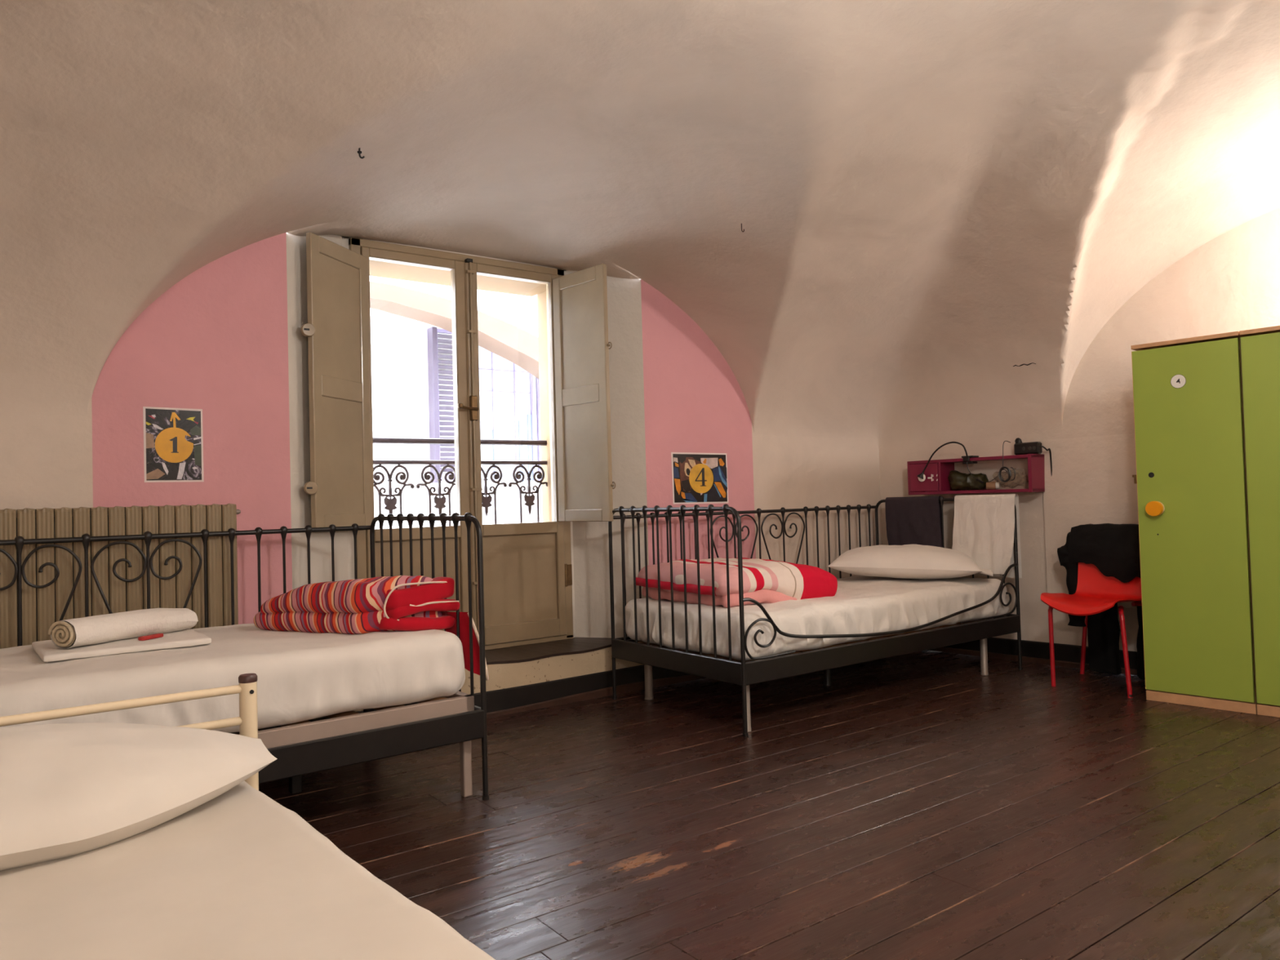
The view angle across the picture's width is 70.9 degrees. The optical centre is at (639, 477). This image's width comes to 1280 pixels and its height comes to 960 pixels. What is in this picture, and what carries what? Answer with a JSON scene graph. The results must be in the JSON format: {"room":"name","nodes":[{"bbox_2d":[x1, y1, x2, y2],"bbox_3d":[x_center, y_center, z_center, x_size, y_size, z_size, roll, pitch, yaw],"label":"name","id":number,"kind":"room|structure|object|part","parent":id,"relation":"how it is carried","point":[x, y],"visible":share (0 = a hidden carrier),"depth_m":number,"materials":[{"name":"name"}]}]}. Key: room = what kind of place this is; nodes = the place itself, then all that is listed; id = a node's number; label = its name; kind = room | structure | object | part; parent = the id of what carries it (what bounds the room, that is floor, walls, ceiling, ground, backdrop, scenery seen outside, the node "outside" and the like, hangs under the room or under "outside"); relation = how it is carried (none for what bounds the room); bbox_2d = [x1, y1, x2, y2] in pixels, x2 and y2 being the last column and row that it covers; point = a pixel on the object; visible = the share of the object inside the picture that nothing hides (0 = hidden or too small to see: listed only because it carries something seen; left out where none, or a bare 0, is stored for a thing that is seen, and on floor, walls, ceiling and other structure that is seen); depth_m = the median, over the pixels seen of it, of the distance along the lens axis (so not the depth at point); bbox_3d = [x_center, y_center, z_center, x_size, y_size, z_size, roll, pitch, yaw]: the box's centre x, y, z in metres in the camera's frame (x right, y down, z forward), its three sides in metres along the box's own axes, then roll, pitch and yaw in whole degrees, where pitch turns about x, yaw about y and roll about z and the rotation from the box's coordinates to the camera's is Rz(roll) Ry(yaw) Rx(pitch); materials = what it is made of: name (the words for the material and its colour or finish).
{"room":"dormitory","nodes":[
{"label":"dormitory","id":0,"kind":"room"},
{"bbox_2d":[0,232,882,711],"bbox_3d":[-0.873,-0.080,4.373,5.882,2.400,0.420,-1,-2,-36],"label":"wall","id":1,"kind":"structure","parent":0,"point":[226,340],"depth_m":3.75,"materials":[{"name":"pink paint"}]},
{"bbox_2d":[142,406,204,482],"bbox_3d":[-1.782,-0.126,3.439,0.205,0.285,0.004,-1,-2,-36],"label":"poster","id":2,"kind":"object","parent":1,"relation":"attached to","point":[173,437],"visible":1,"depth_m":3.44,"materials":[{"name":"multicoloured paper"}]},
{"bbox_2d":[300,231,615,650],"bbox_3d":[-0.864,-0.134,4.247,1.472,1.985,0.517,-1,-2,-36],"label":"window","id":3,"kind":"structure","parent":1,"relation":"in","point":[527,568],"depth_m":4.48,"materials":[{"name":"beige paint"}]},
{"bbox_2d":[306,231,372,527],"bbox_3d":[-1.320,-0.403,3.965,0.026,1.250,0.423,-2,-2,15],"label":"shutter","id":4,"kind":"object","parent":3,"relation":"attached to","point":[338,326],"depth_m":3.94,"materials":[{"name":"paint"}]},
{"bbox_3d":[-1.328,-0.696,3.973,0.010,0.533,0.313,-2,-2,15],"label":"panel","id":5,"kind":"part","parent":3,"relation":"part of","materials":[{"name":"paint"}]},
{"bbox_3d":[-1.311,-0.092,3.957,0.010,0.515,0.313,-2,-2,15],"label":"panel","id":6,"kind":"part","parent":3,"relation":"part of","materials":[{"name":"paint"}]},
{"bbox_3d":[-1.065,0.524,4.318,0.436,0.462,0.014,0,-2,-36],"label":"panel","id":7,"kind":"part","parent":3,"relation":"part of","materials":[{"name":"beige paint"}]},
{"bbox_3d":[-0.853,-0.346,4.449,0.117,0.125,0.047,0,-2,-42],"label":"handle","id":8,"kind":"part","parent":3,"relation":"part of","materials":[{"name":"gold metal"}]},
{"bbox_3d":[-0.826,-0.146,4.475,0.044,1.895,0.032,0,-2,-36],"label":"bolt rod","id":9,"kind":"part","parent":3,"relation":"part of","materials":[{"name":"beige paint"}]},
{"bbox_3d":[-0.621,0.520,4.646,0.436,0.462,0.014,0,-2,-36],"label":"panel","id":10,"kind":"part","parent":3,"relation":"part of","materials":[{"name":"beige paint"}]},
{"bbox_3d":[-0.308,-0.732,4.641,0.010,0.536,0.296,0,-2,-44],"label":"panel","id":11,"kind":"part","parent":3,"relation":"part of","materials":[{"name":"paint"}]},
{"bbox_2d":[552,263,613,521],"bbox_3d":[-0.299,-0.420,4.633,0.026,1.290,0.406,0,-2,-44],"label":"shutter","id":12,"kind":"object","parent":3,"relation":"attached to","point":[581,406],"depth_m":4.62,"materials":[{"name":"paint"}]},
{"bbox_3d":[-0.290,-0.108,4.625,0.010,0.552,0.296,0,-2,-44],"label":"panel","id":13,"kind":"part","parent":3,"relation":"part of","materials":[{"name":"paint"}]},
{"bbox_3d":[-0.156,-0.661,4.497,0.017,0.038,0.038,0,-2,-36],"label":"ring pull","id":14,"kind":"part","parent":3,"relation":"part of","materials":[{"name":"beige paint"}]},
{"bbox_2d":[464,637,611,668],"bbox_3d":[-0.788,0.873,4.364,1.826,0.032,0.384,-1,-2,-36],"label":"step","id":15,"kind":"structure","parent":1,"relation":"attached to","point":[524,653],"depth_m":4.51,"materials":[{"name":"brown wood"}]},
{"bbox_2d":[257,643,843,730],"bbox_3d":[-0.712,1.049,4.168,5.782,0.126,0.018,-1,-2,-36],"label":"baseboard","id":16,"kind":"structure","parent":1,"relation":"attached to","point":[514,700],"depth_m":4.43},
{"bbox_2d":[671,452,728,504],"bbox_3d":[0.337,0.003,4.999,0.406,0.286,0.005,-1,-2,-36],"label":"poster","id":17,"kind":"object","parent":1,"relation":"attached to","point":[696,477],"visible":1,"depth_m":4.99,"materials":[{"name":"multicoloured paper"}]},
{"bbox_2d":[368,259,551,521],"bbox_3d":[-0.505,0.627,4.992,12.000,8.000,0.290,-1,-2,-36],"label":"wall","id":18,"kind":"structure","parent":0,"point":[377,268],"depth_m":5.00,"materials":[{"name":"beige paint"}]},
{"bbox_2d":[373,437,547,528],"bbox_3d":[-0.971,0.317,4.706,1.171,1.048,0.032,-1,-2,-36],"label":"balcony railing","id":19,"kind":"object","parent":18,"relation":"attached to","point":[439,501],"visible":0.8,"depth_m":4.69,"materials":[{"name":"brown metal"}]},
{"bbox_3d":[-1.244,0.376,4.501,0.254,0.905,0.032,0,-2,-36],"label":"scroll panel","id":20,"kind":"part","parent":19,"relation":"part of","materials":[{"name":"brown metal"}]},
{"bbox_3d":[-1.031,0.374,4.659,0.254,0.905,0.032,0,-2,-36],"label":"scroll panel","id":21,"kind":"part","parent":19,"relation":"part of","materials":[{"name":"brown metal"}]},
{"bbox_3d":[-0.980,-0.080,4.717,1.168,0.025,0.023,0,-2,-36],"label":"rail","id":22,"kind":"part","parent":19,"relation":"part of","materials":[{"name":"brown metal"}]},
{"bbox_3d":[-0.818,0.372,4.816,0.254,0.905,0.032,0,-2,-36],"label":"scroll panel","id":23,"kind":"part","parent":19,"relation":"part of","materials":[{"name":"brown metal"}]},
{"bbox_3d":[-0.606,0.370,4.973,0.254,0.905,0.032,0,-2,-36],"label":"scroll panel","id":24,"kind":"part","parent":19,"relation":"part of","materials":[{"name":"brown metal"}]},
{"bbox_2d":[0,0,1279,449],"bbox_3d":[0.947,-0.932,2.229,6.155,1.382,5.950,-1,-2,-36],"label":"ceiling","id":25,"kind":"structure","parent":0,"point":[941,206],"depth_m":3.38,"materials":[{"name":"beige paint"}]},
{"bbox_2d":[357,147,364,158],"bbox_3d":[-0.962,-1.120,3.099,0.024,0.045,0.016,-1,-2,-36],"label":"ceiling hook","id":26,"kind":"object","parent":25,"relation":"attached to","point":[359,152],"visible":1,"depth_m":3.09,"materials":[{"name":"black metal"}]},
{"bbox_2d":[258,649,1279,959],"bbox_3d":[1.181,1.022,2.095,6.565,0.031,5.800,-1,-2,-36],"label":"floor","id":27,"kind":"structure","parent":0,"point":[923,805],"depth_m":2.73,"materials":[{"name":"brown wood"}]},
{"bbox_2d":[0,503,240,648],"bbox_3d":[-1.999,0.613,3.179,1.190,1.018,0.081,-1,-2,-36],"label":"radiator","id":28,"kind":"object","parent":27,"relation":"on","point":[42,607],"visible":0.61,"depth_m":3.23,"materials":[{"name":"paint"}]},
{"bbox_2d":[0,673,258,790],"bbox_3d":[-0.552,0.689,0.716,0.952,0.661,2.018,-1,-2,-36],"label":"bed","id":29,"kind":"object","parent":27,"relation":"on","point":[247,720],"visible":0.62,"depth_m":1.74,"materials":[{"name":"beige metal"}]},
{"bbox_3d":[-1.149,0.422,1.520,0.890,0.017,0.017,0,-2,-36],"label":"rail","id":30,"kind":"part","parent":29,"relation":"part of","materials":[{"name":"beige metal"}]},
{"bbox_3d":[-1.147,0.485,1.519,0.890,0.017,0.017,0,-2,-36],"label":"rail","id":31,"kind":"part","parent":29,"relation":"part of","materials":[{"name":"beige metal"}]},
{"bbox_2d":[0,781,495,959],"bbox_3d":[-0.493,0.599,0.690,0.926,0.175,1.970,0,-2,-40],"label":"mattress","id":32,"kind":"object","parent":29,"relation":"on","point":[239,874],"visible":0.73,"depth_m":1.13,"materials":[{"name":"fabric"}]},
{"bbox_2d":[0,722,277,871],"bbox_3d":[-0.993,0.479,1.337,0.867,0.158,0.424,-1,-2,-36],"label":"pillow","id":33,"kind":"object","parent":32,"relation":"on","point":[67,789],"visible":1,"depth_m":1.36,"materials":[{"name":"fabric"}]},
{"bbox_3d":[-0.773,0.721,1.785,0.034,0.638,0.034,0,-2,-36],"label":"post","id":34,"kind":"part","parent":29,"relation":"part of","materials":[{"name":"beige metal"}]},
{"bbox_2d":[0,512,488,800],"bbox_3d":[-1.633,0.620,2.762,2.090,0.961,0.973,0,-2,-38],"label":"frame","id":35,"kind":"object","parent":27,"relation":"on","point":[296,759],"visible":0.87,"depth_m":3.03,"materials":[{"name":"black metal"}]},
{"bbox_3d":[-1.926,0.559,3.135,2.060,0.705,0.020,0,-2,-38],"label":"frame","id":36,"kind":"part","parent":35,"relation":"part of","materials":[{"name":"black metal"}]},
{"bbox_3d":[-1.334,0.830,2.383,2.060,0.093,0.020,0,-2,-38],"label":"rail","id":37,"kind":"part","parent":35,"relation":"part of","materials":[{"name":"black metal"}]},
{"bbox_3d":[-0.822,0.620,3.397,0.024,0.950,0.970,0,-2,-38],"label":"frame","id":38,"kind":"part","parent":35,"relation":"part of","materials":[{"name":"black metal"}]},
{"bbox_3d":[-0.816,0.841,3.391,0.020,0.093,0.947,0,-2,-38],"label":"rail","id":39,"kind":"part","parent":35,"relation":"part of","materials":[{"name":"beige wood"}]},
{"bbox_2d":[231,691,474,797],"bbox_3d":[-1.621,0.928,2.756,2.023,0.345,0.905,0,-2,-38],"label":"bed base","id":40,"kind":"object","parent":27,"relation":"on","point":[349,722],"visible":0.19,"depth_m":2.85,"materials":[{"name":"beige wood"}]},
{"bbox_2d":[0,623,465,733],"bbox_3d":[-1.629,0.645,2.752,2.019,0.238,0.924,0,-2,-38],"label":"mattress","id":41,"kind":"object","parent":40,"relation":"on","point":[302,676],"visible":0.66,"depth_m":2.66,"materials":[{"name":"fabric"}]},
{"bbox_2d":[31,628,211,662],"bbox_3d":[-1.646,0.524,2.857,0.458,0.025,0.394,-1,-2,-36],"label":"sheet","id":42,"kind":"object","parent":41,"relation":"on","point":[46,651],"visible":0.8,"depth_m":2.74,"materials":[{"name":"fabric"}]},
{"bbox_2d":[48,608,198,648],"bbox_3d":[-1.631,0.469,2.861,0.122,0.088,0.428,-2,-2,24],"label":"rolled towel","id":43,"kind":"object","parent":42,"relation":"on","point":[100,628],"visible":0.99,"depth_m":2.79,"materials":[{"name":"white fabric"}]},
{"bbox_2d":[137,633,163,640],"bbox_3d":[-1.551,0.505,2.853,0.022,0.012,0.084,-2,-2,15],"label":"packet","id":44,"kind":"object","parent":42,"relation":"on","point":[156,635],"visible":1,"depth_m":2.84,"materials":[{"name":"red plastic"}]},
{"bbox_2d":[253,575,488,679],"bbox_3d":[-0.958,0.532,3.142,0.796,0.381,0.345,-2,-2,17],"label":"duvet","id":45,"kind":"object","parent":41,"relation":"on","point":[398,602],"visible":0.98,"depth_m":3.06,"materials":[{"name":"red fabric"}]},
{"bbox_3d":[-1.207,0.963,3.146,0.036,0.272,0.036,0,-2,-38],"label":"leg","id":46,"kind":"part","parent":40,"relation":"part of","materials":[{"name":"black metal"}]},
{"bbox_3d":[-1.628,0.797,2.757,2.016,0.083,0.905,0,-2,-38],"label":"frame","id":47,"kind":"part","parent":40,"relation":"part of","materials":[{"name":"beige wood"}]},
{"bbox_3d":[-1.064,0.969,3.538,0.036,0.272,0.036,0,-2,-38],"label":"leg","id":48,"kind":"part","parent":40,"relation":"part of","materials":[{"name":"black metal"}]},
{"bbox_3d":[-0.593,0.944,3.059,0.031,0.272,0.031,0,-2,-38],"label":"leg","id":49,"kind":"part","parent":40,"relation":"part of","materials":[{"name":"beige wood"}]},
{"bbox_2d":[608,496,1022,736],"bbox_3d":[0.969,0.599,4.731,2.090,0.961,0.973,-1,-2,-36],"label":"frame","id":50,"kind":"object","parent":27,"relation":"on","point":[744,673],"visible":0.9,"depth_m":4.25,"materials":[{"name":"black metal"}]},
{"bbox_3d":[0.148,0.833,4.111,0.020,0.093,0.947,0,-2,-36],"label":"rail","id":51,"kind":"part","parent":50,"relation":"part of","materials":[{"name":"black metal"}]},
{"bbox_3d":[0.142,0.611,4.117,0.024,0.950,0.970,0,-2,-36],"label":"frame","id":52,"kind":"part","parent":50,"relation":"part of","materials":[{"name":"black metal"}]},
{"bbox_3d":[0.687,0.537,5.112,2.060,0.705,0.020,0,-2,-36],"label":"frame","id":53,"kind":"part","parent":50,"relation":"part of","materials":[{"name":"black metal"}]},
{"bbox_3d":[1.258,0.808,4.343,2.060,0.093,0.020,0,-2,-36],"label":"rail","id":54,"kind":"part","parent":50,"relation":"part of","materials":[{"name":"black metal"}]},
{"bbox_2d":[884,496,942,547],"bbox_3d":[1.680,0.297,5.488,0.062,0.363,0.417,-1,-2,-36],"label":"cloth","id":55,"kind":"object","parent":50,"relation":"hanging from","point":[913,520],"visible":0.91,"depth_m":5.47,"materials":[{"name":"black fabric"}]},
{"bbox_3d":[1.798,0.597,5.342,0.024,0.950,0.970,0,-2,-36],"label":"frame","id":56,"kind":"part","parent":50,"relation":"part of","materials":[{"name":"black metal"}]},
{"bbox_2d":[951,493,1022,577],"bbox_3d":[1.952,0.330,5.122,0.065,0.465,0.422,-1,-2,-36],"label":"towel","id":57,"kind":"object","parent":50,"relation":"hanging from","point":[984,525],"visible":0.86,"depth_m":5.07,"materials":[{"name":"fabric"}]},
{"bbox_2d":[626,615,1005,732],"bbox_3d":[0.979,0.934,4.722,2.016,0.290,0.905,-1,-2,-36],"label":"platform","id":58,"kind":"object","parent":27,"relation":"on","point":[983,642],"visible":0.2,"depth_m":4.46,"materials":[{"name":"black metal"}]},
{"bbox_3d":[0.042,0.979,4.472,0.044,0.240,0.044,0,-2,-36],"label":"leg","id":59,"kind":"part","parent":58,"relation":"part of","materials":[{"name":"grey metal"}]},
{"bbox_3d":[0.451,0.950,3.805,0.034,0.240,0.034,0,-2,-36],"label":"leg","id":60,"kind":"part","parent":58,"relation":"part of","materials":[{"name":"grey metal"}]},
{"bbox_2d":[622,575,1008,661],"bbox_3d":[0.974,0.687,4.726,2.064,0.224,0.940,-1,-2,-36],"label":"mattress","id":61,"kind":"object","parent":58,"relation":"on","point":[860,604],"visible":0.73,"depth_m":4.24,"materials":[{"name":"fabric"}]},
{"bbox_2d":[635,557,837,608],"bbox_3d":[0.476,0.529,4.487,0.818,0.252,0.696,-1,-2,-36],"label":"duvet","id":62,"kind":"object","parent":61,"relation":"on","point":[764,580],"visible":0.83,"depth_m":4.23,"materials":[{"name":"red fabric"}]},
{"bbox_2d":[827,544,992,579],"bbox_3d":[1.536,0.480,5.139,0.869,0.196,0.460,-2,-2,18],"label":"pillow","id":63,"kind":"object","parent":61,"relation":"on","point":[919,562],"visible":0.99,"depth_m":4.98,"materials":[{"name":"fabric"}]},
{"bbox_3d":[0.976,0.819,4.725,2.016,0.060,0.905,0,-2,-36],"label":"frame","id":64,"kind":"part","parent":58,"relation":"part of","materials":[{"name":"black metal"}]},
{"bbox_3d":[0.972,0.958,4.681,0.040,0.240,0.040,0,-2,-36],"label":"leg","id":65,"kind":"part","parent":58,"relation":"part of","materials":[{"name":"black metal"}]},
{"bbox_3d":[1.850,0.938,4.839,0.040,0.240,0.040,0,-2,-36],"label":"leg","id":66,"kind":"part","parent":58,"relation":"part of","materials":[{"name":"grey metal"}]},
{"bbox_2d":[1040,562,1142,697],"bbox_3d":[2.286,0.650,4.489,0.478,0.777,0.450,-1,-2,-36],"label":"chair","id":67,"kind":"object","parent":27,"relation":"on","point":[1095,593],"visible":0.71,"depth_m":4.50,"materials":[{"name":"red plastic"}]},
{"bbox_3d":[2.110,0.830,4.521,0.126,0.425,0.023,-1,-2,-18],"label":"leg","id":68,"kind":"part","parent":67,"relation":"part of","materials":[{"name":"red metal"}]},
{"bbox_3d":[2.322,0.831,4.699,0.052,0.424,0.211,-2,-2,24],"label":"leg","id":69,"kind":"part","parent":67,"relation":"part of","materials":[{"name":"red metal"}]},
{"bbox_2d":[1057,523,1145,679],"bbox_3d":[2.420,0.629,4.622,0.168,0.790,0.512,-1,-2,-36],"label":"coat","id":70,"kind":"object","parent":67,"relation":"on","point":[1113,549],"visible":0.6,"depth_m":4.63,"materials":[{"name":"black fabric"}]},
{"bbox_3d":[2.417,0.650,4.704,0.074,0.746,0.170,0,-2,-36],"label":"panel","id":71,"kind":"part","parent":70,"relation":"part of","materials":[{"name":"black fabric"}]},
{"bbox_3d":[2.561,0.642,4.507,0.076,0.749,0.155,0,-2,-36],"label":"panel","id":72,"kind":"part","parent":70,"relation":"part of","materials":[{"name":"black fabric"}]},
{"bbox_3d":[2.298,0.824,4.272,0.037,0.416,0.133,-2,-2,17],"label":"leg","id":73,"kind":"part","parent":67,"relation":"part of","materials":[{"name":"red metal"}]},
{"bbox_3d":[2.507,0.819,4.431,0.183,0.423,0.036,-1,-2,-14],"label":"leg","id":74,"kind":"part","parent":67,"relation":"part of","materials":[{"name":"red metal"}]},
{"bbox_2d":[1130,331,1257,714],"bbox_3d":[2.597,0.198,4.158,0.486,1.644,0.452,0,-2,-42],"label":"wardrobe","id":75,"kind":"object","parent":27,"relation":"on","point":[1190,478],"visible":0.92,"depth_m":4.01,"materials":[{"name":"green wood"}]},
{"bbox_3d":[2.309,0.007,4.195,0.010,0.042,0.024,0,-2,-42],"label":"latch plate","id":76,"kind":"part","parent":75,"relation":"part of","materials":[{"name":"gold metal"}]},
{"bbox_3d":[2.597,-0.616,4.185,0.444,0.018,0.430,0,-2,-42],"label":"panel","id":77,"kind":"part","parent":75,"relation":"part of","materials":[{"name":"brown wood"}]},
{"bbox_3d":[2.780,0.184,4.311,0.007,1.580,0.398,0,-2,-42],"label":"panel","id":78,"kind":"part","parent":75,"relation":"part of","materials":[{"name":"green wood"}]},
{"bbox_3d":[2.788,0.177,4.038,0.365,1.580,0.016,0,-2,-42],"label":"panel","id":79,"kind":"part","parent":75,"relation":"part of","materials":[{"name":"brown wood"}]},
{"bbox_2d":[1239,325,1279,717],"bbox_3d":[2.912,0.181,3.843,0.444,1.644,0.430,0,-2,-42],"label":"wardrobe","id":80,"kind":"object","parent":27,"relation":"on","point":[1260,347],"visible":1,"depth_m":3.81,"materials":[{"name":"green wood"}]},
{"bbox_3d":[2.889,-0.632,3.863,0.444,0.018,0.430,0,-2,-42],"label":"panel","id":81,"kind":"part","parent":80,"relation":"part of","materials":[{"name":"brown wood"}]},
{"bbox_2d":[879,207,1279,651],"bbox_3d":[3.383,-0.207,3.798,0.001,2.390,5.643,0,-2,-40],"label":"wall","id":82,"kind":"structure","parent":0,"point":[1230,282],"depth_m":4.79,"materials":[{"name":"beige paint"}]},
{"bbox_2d":[906,437,1052,494],"bbox_3d":[1.994,-0.033,5.301,0.170,0.369,0.853,0,-2,-40],"label":"wall shelf","id":83,"kind":"object","parent":82,"relation":"attached to","point":[936,473],"depth_m":5.29,"materials":[{"name":"red paint"}]},
{"bbox_3d":[1.727,0.003,5.619,0.165,0.172,0.018,0,-2,-40],"label":"panel","id":84,"kind":"part","parent":83,"relation":"part of","materials":[{"name":"red paint"}]},
{"bbox_3d":[1.735,-0.001,5.488,0.016,0.168,0.188,0,-2,-40],"label":"door","id":85,"kind":"part","parent":83,"relation":"part of","materials":[{"name":"red paint"}]},
{"bbox_2d":[916,440,1015,484],"bbox_3d":[1.916,-0.088,5.282,0.104,0.256,0.605,0,-2,-43],"label":"reading lamp","id":86,"kind":"object","parent":83,"relation":"attached to","point":[922,477],"visible":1,"depth_m":5.25,"materials":[{"name":"black plastic"}]},
{"bbox_2d":[975,478,983,484],"bbox_3d":[1.963,0.019,5.196,0.010,0.034,0.050,0,-2,-40],"label":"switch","id":87,"kind":"object","parent":86,"relation":"attached to","point":[978,480],"depth_m":5.19,"materials":[{"name":"black plastic"}]},
{"bbox_2d":[947,470,988,490],"bbox_3d":[1.956,0.017,5.362,0.107,0.133,0.247,0,-2,-40],"label":"pouch","id":88,"kind":"object","parent":83,"relation":"on","point":[957,481],"visible":0.92,"depth_m":5.34,"materials":[{"name":"fabric"}]},
{"bbox_3d":[1.972,-0.107,5.330,0.165,0.018,0.785,0,-2,-40],"label":"panel","id":89,"kind":"part","parent":83,"relation":"part of","materials":[{"name":"red paint"}]},
{"bbox_3d":[1.977,0.083,5.325,0.165,0.018,0.785,0,-2,-40],"label":"panel","id":90,"kind":"part","parent":83,"relation":"part of","materials":[{"name":"red paint"}]},
{"bbox_2d":[986,481,999,489],"bbox_3d":[2.042,0.046,5.202,0.073,0.046,0.046,-2,-2,30],"label":"bottle","id":91,"kind":"object","parent":83,"relation":"on","point":[990,485],"visible":0.97,"depth_m":5.19,"materials":[{"name":"beige plastic"}]},
{"bbox_2d":[992,470,1026,488],"bbox_3d":[2.131,0.004,5.164,0.091,0.117,0.196,0,-2,-40],"label":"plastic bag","id":92,"kind":"object","parent":83,"relation":"on","point":[1022,470],"visible":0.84,"depth_m":5.17,"materials":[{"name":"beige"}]},
{"bbox_2d":[1022,446,1035,450],"bbox_3d":[2.181,-0.165,5.048,0.002,0.020,0.080,0,-2,-40],"label":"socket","id":93,"kind":"object","parent":83,"relation":"attached to","point":[1029,447],"depth_m":5.04,"materials":[{"name":"black plastic"}]},
{"bbox_3d":[2.211,-0.045,5.063,0.192,0.369,0.088,-2,-2,31],"label":"power strip","id":94,"kind":"part","parent":83,"relation":"part of","materials":[{"name":"black plastic"}]},
{"bbox_3d":[2.221,-0.026,5.035,0.167,0.212,0.020,0,-2,-40],"label":"panel","id":95,"kind":"part","parent":83,"relation":"part of","materials":[{"name":"red paint"}]},
{"bbox_3d":[2.279,-0.023,5.027,0.085,0.318,0.024,-1,-2,-23],"label":"cord","id":96,"kind":"part","parent":83,"relation":"part of","materials":[{"name":"black plastic"}]},
{"bbox_2d":[928,637,1137,675],"bbox_3d":[3.415,0.926,3.751,0.022,0.123,5.614,0,-2,-40],"label":"baseboard","id":97,"kind":"structure","parent":82,"relation":"attached to","point":[1068,655],"depth_m":5.13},
{"bbox_2d":[1043,433,1138,608],"bbox_3d":[2.649,0.206,4.654,0.032,0.950,1.113,0,-2,-40],"label":"wall","id":98,"kind":"structure","parent":82,"relation":"attached to","point":[1091,481],"depth_m":4.91,"materials":[{"name":"beige paint"}]},
{"label":"outside","id":99,"kind":"structure","parent":0,"visible":0},
{"bbox_3d":[-5.984,5.064,14.135,30.000,0.100,21.240,-1,-2,-36],"label":"street","id":100,"kind":"object","parent":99,"visible":0},
{"bbox_2d":[369,275,542,528],"bbox_3d":[-1.381,-0.756,8.683,21.000,11.000,1.100,-1,-2,-36],"label":"building","id":101,"kind":"structure","parent":100,"relation":"on","point":[411,325],"depth_m":8.21,"materials":[{"name":"paint"}]},
{"bbox_2d":[426,326,455,482],"bbox_3d":[-1.747,-0.663,8.296,0.380,1.415,0.120,0,-2,-36],"label":"shutter","id":102,"kind":"object","parent":101,"relation":"hanging from","point":[440,397],"depth_m":8.24,"materials":[{"name":"paint"}]},
{"bbox_2d":[478,345,530,482],"bbox_3d":[-1.338,-0.618,8.656,0.655,1.320,0.012,0,-2,-36],"label":"curtain","id":103,"kind":"object","parent":101,"relation":"hanging from","point":[504,387],"depth_m":8.67,"materials":[{"name":"white fabric"}]},
{"bbox_3d":[-1.231,-0.289,8.705,0.430,0.660,0.008,0,-2,-36],"label":"pane","id":104,"kind":"part","parent":101,"relation":"part of","materials":[{"name":"clear glass"}]}
]}

